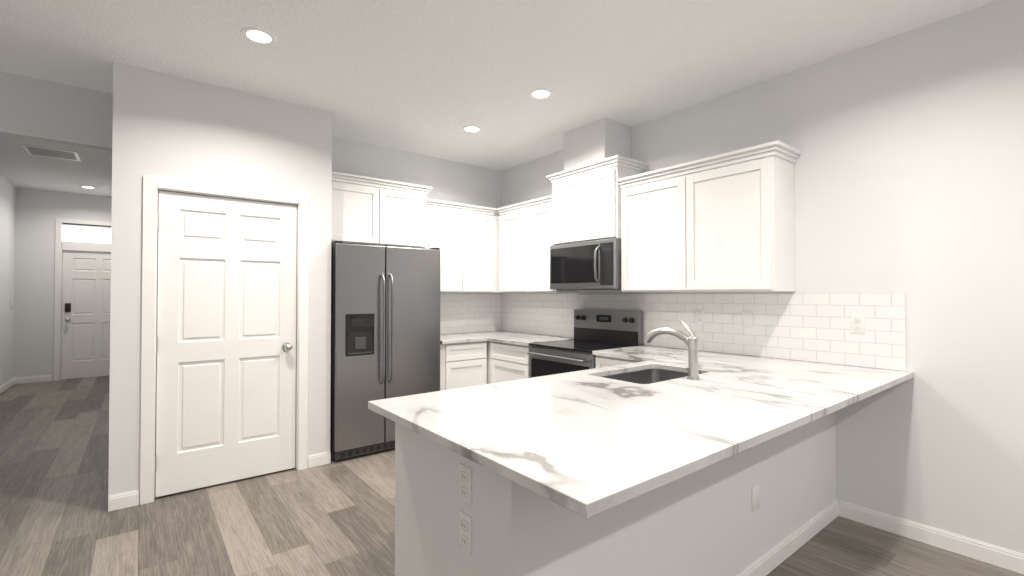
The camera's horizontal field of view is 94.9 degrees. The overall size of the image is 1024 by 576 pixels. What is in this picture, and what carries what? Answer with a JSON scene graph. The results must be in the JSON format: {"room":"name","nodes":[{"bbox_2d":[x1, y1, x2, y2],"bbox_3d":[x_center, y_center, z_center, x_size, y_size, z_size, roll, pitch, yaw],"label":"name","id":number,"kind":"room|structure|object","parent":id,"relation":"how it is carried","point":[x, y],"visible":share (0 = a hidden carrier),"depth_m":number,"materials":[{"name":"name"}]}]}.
{"room":"kitchen","nodes":[
{"label":"kitchen","id":0,"kind":"room"},
{"bbox_2d":[0,136,111,196],"bbox_3d":[-3.878,-1.573,6.433,5.080,0.100,5.750,1,-1,-38],"label":"ceiling","id":1,"kind":"structure","parent":0,"point":[21,167],"depth_m":6.05,"materials":[{"name":"white paint"}]},
{"bbox_2d":[21,144,80,160],"bbox_3d":[-5.214,-1.530,5.333,0.440,0.013,0.440,1,-1,-38],"label":"ceiling vent","id":2,"kind":"object","parent":1,"relation":"in","point":[50,152],"visible":1,"depth_m":5.29,"materials":[{"name":"white plastic"}]},
{"bbox_2d":[80,186,95,188],"bbox_3d":[-6.359,-1.510,7.041,0.184,0.007,0.184,1,-1,-38],"label":"recessed light","id":3,"kind":"object","parent":1,"relation":"in","point":[89,187],"visible":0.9,"depth_m":7.05,"materials":[{"name":"white plastic"}]},
{"bbox_2d":[0,71,112,151],"bbox_3d":[-3.430,-1.328,3.120,1.460,0.600,0.120,1,-1,-38],"label":"wall","id":4,"kind":"structure","parent":0,"point":[36,109],"depth_m":3.25,"materials":[{"name":"white paint"}]},
{"bbox_2d":[13,188,111,380],"bbox_3d":[-6.960,-0.057,7.572,1.460,3.020,0.110,1,-1,-38],"label":"wall","id":5,"kind":"structure","parent":0,"point":[38,213],"depth_m":7.24,"materials":[{"name":"white paint"}]},
{"bbox_2d":[16,375,50,383],"bbox_3d":[-7.320,1.400,7.189,0.385,0.095,0.013,1,-1,-38],"label":"baseboard","id":6,"kind":"structure","parent":5,"relation":"attached to","point":[46,378],"depth_m":7.18,"materials":[{"name":"white wood"}]},
{"bbox_2d":[53,218,110,380],"bbox_3d":[-6.775,0.180,7.705,1.042,2.550,0.126,1,-1,-38],"label":"door frame","id":7,"kind":"structure","parent":5,"relation":"attached to","point":[82,246],"depth_m":7.38,"materials":[{"name":"white wood"}]},
{"bbox_2d":[61,251,110,378],"bbox_3d":[-6.775,0.425,7.703,0.882,2.030,0.036,1,-1,-38],"label":"front door","id":8,"kind":"structure","parent":5,"relation":"in","point":[86,294],"depth_m":7.59,"materials":[{"name":"white wood"}]},
{"bbox_2d":[65,303,70,321],"bbox_3d":[-7.029,0.387,7.428,0.070,0.292,0.082,1,-1,-38],"label":"door lock","id":9,"kind":"object","parent":8,"relation":"attached to","point":[67,307],"visible":1,"depth_m":7.44,"materials":[{"name":"black metal"}]},
{"bbox_2d":[63,226,110,243],"bbox_3d":[-6.780,-0.860,7.726,0.890,0.250,0.010,1,-1,-38],"label":"window","id":10,"kind":"structure","parent":5,"relation":"in","point":[85,234],"depth_m":7.62,"materials":[{"name":"white glass"}]},
{"bbox_2d":[108,62,331,503],"bbox_3d":[-2.021,-0.114,3.408,1.350,3.020,0.110,1,-1,-38],"label":"wall","id":11,"kind":"structure","parent":0,"point":[171,126],"depth_m":3.22,"materials":[{"name":"white paint"}]},
{"bbox_2d":[140,175,308,504],"bbox_3d":[-2.023,0.336,3.389,1.022,2.121,0.126,1,-1,-38],"label":"door frame","id":12,"kind":"structure","parent":11,"relation":"attached to","point":[152,186],"depth_m":3.13,"materials":[{"name":"white wood"}]},
{"bbox_2d":[155,191,296,496],"bbox_3d":[-1.999,0.370,3.348,0.871,2.028,0.116,1,-1,-38],"label":"pantry door","id":13,"kind":"structure","parent":11,"relation":"in","point":[226,355],"depth_m":3.34,"materials":[{"name":"white wood"}]},
{"bbox_2d":[0,0,999,170],"bbox_3d":[0.405,-1.506,1.009,5.080,0.100,8.070,1,-1,-38],"label":"ceiling","id":14,"kind":"structure","parent":0,"point":[431,78],"depth_m":2.85,"materials":[{"name":"white paint"}]},
{"bbox_2d":[240,27,276,44],"bbox_3d":[-1.438,-1.429,2.670,0.184,0.007,0.184,1,-1,-38],"label":"recessed light","id":15,"kind":"object","parent":14,"relation":"in","point":[256,35],"visible":1,"depth_m":2.66,"materials":[{"name":"white plastic"}]},
{"bbox_2d":[462,125,481,132],"bbox_3d":[-0.355,-1.409,4.167,0.184,0.007,0.184,1,-1,-38],"label":"recessed light","id":16,"kind":"object","parent":14,"relation":"in","point":[472,129],"visible":0.94,"depth_m":4.17,"materials":[{"name":"white plastic"}]},
{"bbox_2d":[528,88,552,99],"bbox_3d":[0.210,-1.419,3.435,0.184,0.007,0.184,1,-1,-38],"label":"recessed light","id":17,"kind":"object","parent":14,"relation":"in","point":[541,93],"visible":1,"depth_m":3.42,"materials":[{"name":"white plastic"}]},
{"bbox_2d":[0,375,1023,575],"bbox_3d":[-1.377,1.444,3.225,5.080,0.100,13.820,1,-1,-38],"label":"floor","id":18,"kind":"structure","parent":0,"point":[332,518],"depth_m":2.77,"materials":[{"name":"wood"}]},
{"bbox_2d":[330,241,440,460],"bbox_3d":[-1.206,0.517,4.252,0.950,1.782,0.711,1,-1,-38],"label":"fridge","id":19,"kind":"object","parent":18,"relation":"on","point":[385,322],"visible":0.88,"depth_m":3.94,"materials":[{"name":"silver metal"}]},
{"bbox_2d":[440,341,486,390],"bbox_3d":[-0.640,0.970,4.756,0.532,0.889,0.619,1,-1,-38],"label":"base cabinet","id":20,"kind":"object","parent":18,"relation":"on","point":[464,364],"visible":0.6,"depth_m":4.51,"materials":[{"name":"white wood"}]},
{"bbox_2d":[487,341,531,383],"bbox_3d":[0.222,0.968,4.610,0.639,0.888,0.587,1,-1,-38],"label":"base cabinet","id":21,"kind":"object","parent":18,"relation":"on","point":[507,362],"visible":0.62,"depth_m":4.39,"materials":[{"name":"white wood"}]},
{"bbox_2d":[440,331,573,345],"bbox_3d":[-0.193,0.509,4.713,1.169,0.030,1.250,1,-1,-38],"label":"countertop","id":22,"kind":"structure","parent":21,"relation":"on","point":[518,338],"depth_m":4.68,"materials":[{"name":"stone"}]},
{"bbox_2d":[527,309,642,377],"bbox_3d":[0.610,0.803,4.058,0.699,1.205,0.760,1,-1,-38],"label":"electric range","id":23,"kind":"object","parent":18,"relation":"on","point":[594,330],"visible":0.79,"depth_m":4.05,"materials":[{"name":"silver metal"}]},
{"bbox_2d":[596,355,642,367],"bbox_3d":[1.262,0.950,3.294,0.639,0.889,1.243,1,-1,-38],"label":"base cabinet","id":24,"kind":"object","parent":18,"relation":"on","point":[602,361],"visible":0.15,"depth_m":3.48,"materials":[{"name":"white"}]},
{"bbox_3d":[0.504,0.937,2.297,1.784,0.889,0.619,1,-1,-38],"label":"base cabinet","id":25,"kind":"object","parent":18,"relation":"on","visible":0},
{"bbox_2d":[368,320,913,517],"bbox_3d":[0.640,0.424,2.473,2.638,0.520,1.767,1,-1,-38],"label":"countertop","id":26,"kind":"structure","parent":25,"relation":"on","point":[588,443],"depth_m":1.70,"materials":[{"name":"stone"}]},
{"bbox_2d":[0,0,1023,553],"bbox_3d":[-1.377,-0.116,3.247,5.080,3.020,13.820,1,-1,-38],"label":"wall","id":27,"kind":"structure","parent":0,"point":[910,168],"depth_m":2.61,"materials":[{"name":"white paint"}]},
{"bbox_2d":[0,378,15,393],"bbox_3d":[-3.279,1.326,1.725,0.013,0.095,13.600,1,-1,-38],"label":"baseboard","id":28,"kind":"structure","parent":27,"relation":"attached to","point":[11,382],"depth_m":6.71,"materials":[{"name":"white wood"}]},
{"bbox_2d":[331,171,431,248],"bbox_3d":[-1.293,-0.690,4.421,1.015,0.600,0.371,1,-1,-38],"label":"upper cabinet","id":29,"kind":"object","parent":27,"relation":"attached to","point":[365,210],"visible":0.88,"depth_m":4.27,"materials":[{"name":"white wood"}]},
{"bbox_2d":[425,199,498,292],"bbox_3d":[-0.466,-0.406,5.071,1.172,0.910,0.371,1,-1,-38],"label":"upper cabinet","id":30,"kind":"object","parent":27,"relation":"attached to","point":[464,238],"depth_m":4.85,"materials":[{"name":"white wood"}]},
{"bbox_2d":[440,294,501,333],"bbox_3d":[-0.582,0.282,5.202,1.162,0.435,0.008,1,-1,-38],"label":"tile backsplash","id":31,"kind":"structure","parent":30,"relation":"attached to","point":[464,313],"depth_m":5.29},
{"bbox_2d":[497,195,578,292],"bbox_3d":[0.238,-0.409,4.842,0.351,0.910,0.903,1,-1,-38],"label":"upper cabinet","id":32,"kind":"object","parent":27,"relation":"attached to","point":[525,235],"visible":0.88,"depth_m":4.72,"materials":[{"name":"white wood"}]},
{"bbox_2d":[546,155,647,244],"bbox_3d":[0.736,-0.725,4.178,0.396,0.657,0.844,1,-1,-38],"label":"upper cabinet","id":33,"kind":"object","parent":27,"relation":"attached to","point":[586,202],"visible":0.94,"depth_m":3.99,"materials":[{"name":"white wood"}]},
{"bbox_2d":[550,238,620,289],"bbox_3d":[0.711,-0.189,4.152,0.443,0.409,0.756,1,-1,-38],"label":"microwave","id":34,"kind":"object","parent":33,"relation":"attached to","point":[592,265],"visible":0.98,"depth_m":3.98,"materials":[{"name":"silver metal"}]},
{"bbox_2d":[564,118,630,169],"bbox_3d":[0.758,-1.234,4.196,0.350,0.359,0.480,1,-1,-38],"label":"cover","id":35,"kind":"object","parent":27,"relation":"in","point":[600,139],"visible":0.64,"depth_m":4.04,"materials":[{"name":"white paint"}]},
{"bbox_2d":[502,293,905,370],"bbox_3d":[1.038,0.267,4.097,0.008,0.435,3.750,1,-1,-38],"label":"tile backsplash","id":36,"kind":"structure","parent":27,"relation":"attached to","point":[812,327],"depth_m":3.23,"materials":[{"name":"white tile"}]},
{"bbox_2d":[695,309,703,323],"bbox_3d":[1.431,0.219,3.587,0.009,0.115,0.070,1,-1,-38],"label":"outlet","id":37,"kind":"object","parent":36,"relation":"attached to","point":[699,316],"visible":1,"depth_m":3.58,"materials":[{"name":"white plastic"}]},
{"bbox_2d":[742,311,751,327],"bbox_3d":[1.654,0.220,3.304,0.009,0.115,0.070,1,-1,-38],"label":"light switch","id":38,"kind":"object","parent":36,"relation":"attached to","point":[746,318],"visible":1,"depth_m":3.30,"materials":[{"name":"white plastic"}]},
{"bbox_2d":[851,314,864,333],"bbox_3d":[2.057,0.213,2.794,0.009,0.115,0.070,1,-1,-38],"label":"outlet","id":39,"kind":"object","parent":36,"relation":"attached to","point":[858,323],"visible":1,"depth_m":2.79,"materials":[{"name":"white plastic"}]},
{"bbox_2d":[618,140,801,291],"bbox_3d":[1.367,-0.429,3.412,0.351,0.910,1.216,1,-1,-38],"label":"upper cabinet","id":40,"kind":"object","parent":27,"relation":"attached to","point":[724,222],"visible":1,"depth_m":3.17,"materials":[{"name":"white wood"}]},
{"bbox_2d":[840,500,1023,574],"bbox_3d":[3.363,1.318,1.135,0.013,0.095,4.440,1,-1,-38],"label":"baseboard","id":41,"kind":"structure","parent":27,"relation":"attached to","point":[1004,558],"depth_m":2.51,"materials":[{"name":"white wood"}]},
{"bbox_2d":[395,411,836,575],"bbox_3d":[0.757,0.938,2.400,2.539,0.889,0.768,1,-1,-38],"label":"wall","id":42,"kind":"structure","parent":0,"point":[706,521],"depth_m":1.76,"materials":[{"name":"white paint"}]},
{"bbox_2d":[459,463,471,505],"bbox_3d":[-0.150,0.625,1.498,0.009,0.115,0.070,1,-1,-38],"label":"outlet","id":43,"kind":"object","parent":42,"relation":"attached to","point":[465,483],"visible":1,"depth_m":1.49,"materials":[{"name":"white plastic"}]},
{"bbox_2d":[459,510,471,554],"bbox_3d":[-0.150,0.778,1.496,0.009,0.115,0.070,1,-1,-38],"label":"outlet","id":44,"kind":"object","parent":42,"relation":"attached to","point":[465,532],"visible":1,"depth_m":1.49,"materials":[{"name":"white plastic"}]},
{"bbox_2d":[752,484,758,511],"bbox_3d":[1.150,0.990,2.217,0.070,0.115,0.005,1,-1,-38],"label":"electrical outlet","id":45,"kind":"object","parent":42,"relation":"attached to","point":[755,497],"visible":1,"depth_m":2.21,"materials":[{"name":"white plastic"}]},
{"bbox_2d":[736,499,839,575],"bbox_3d":[0.983,1.331,2.075,2.523,0.095,0.014,1,-1,-38],"label":"baseboard","id":46,"kind":"structure","parent":42,"relation":"attached to","point":[769,561],"depth_m":2.44,"materials":[{"name":"white wood"}]}
]}

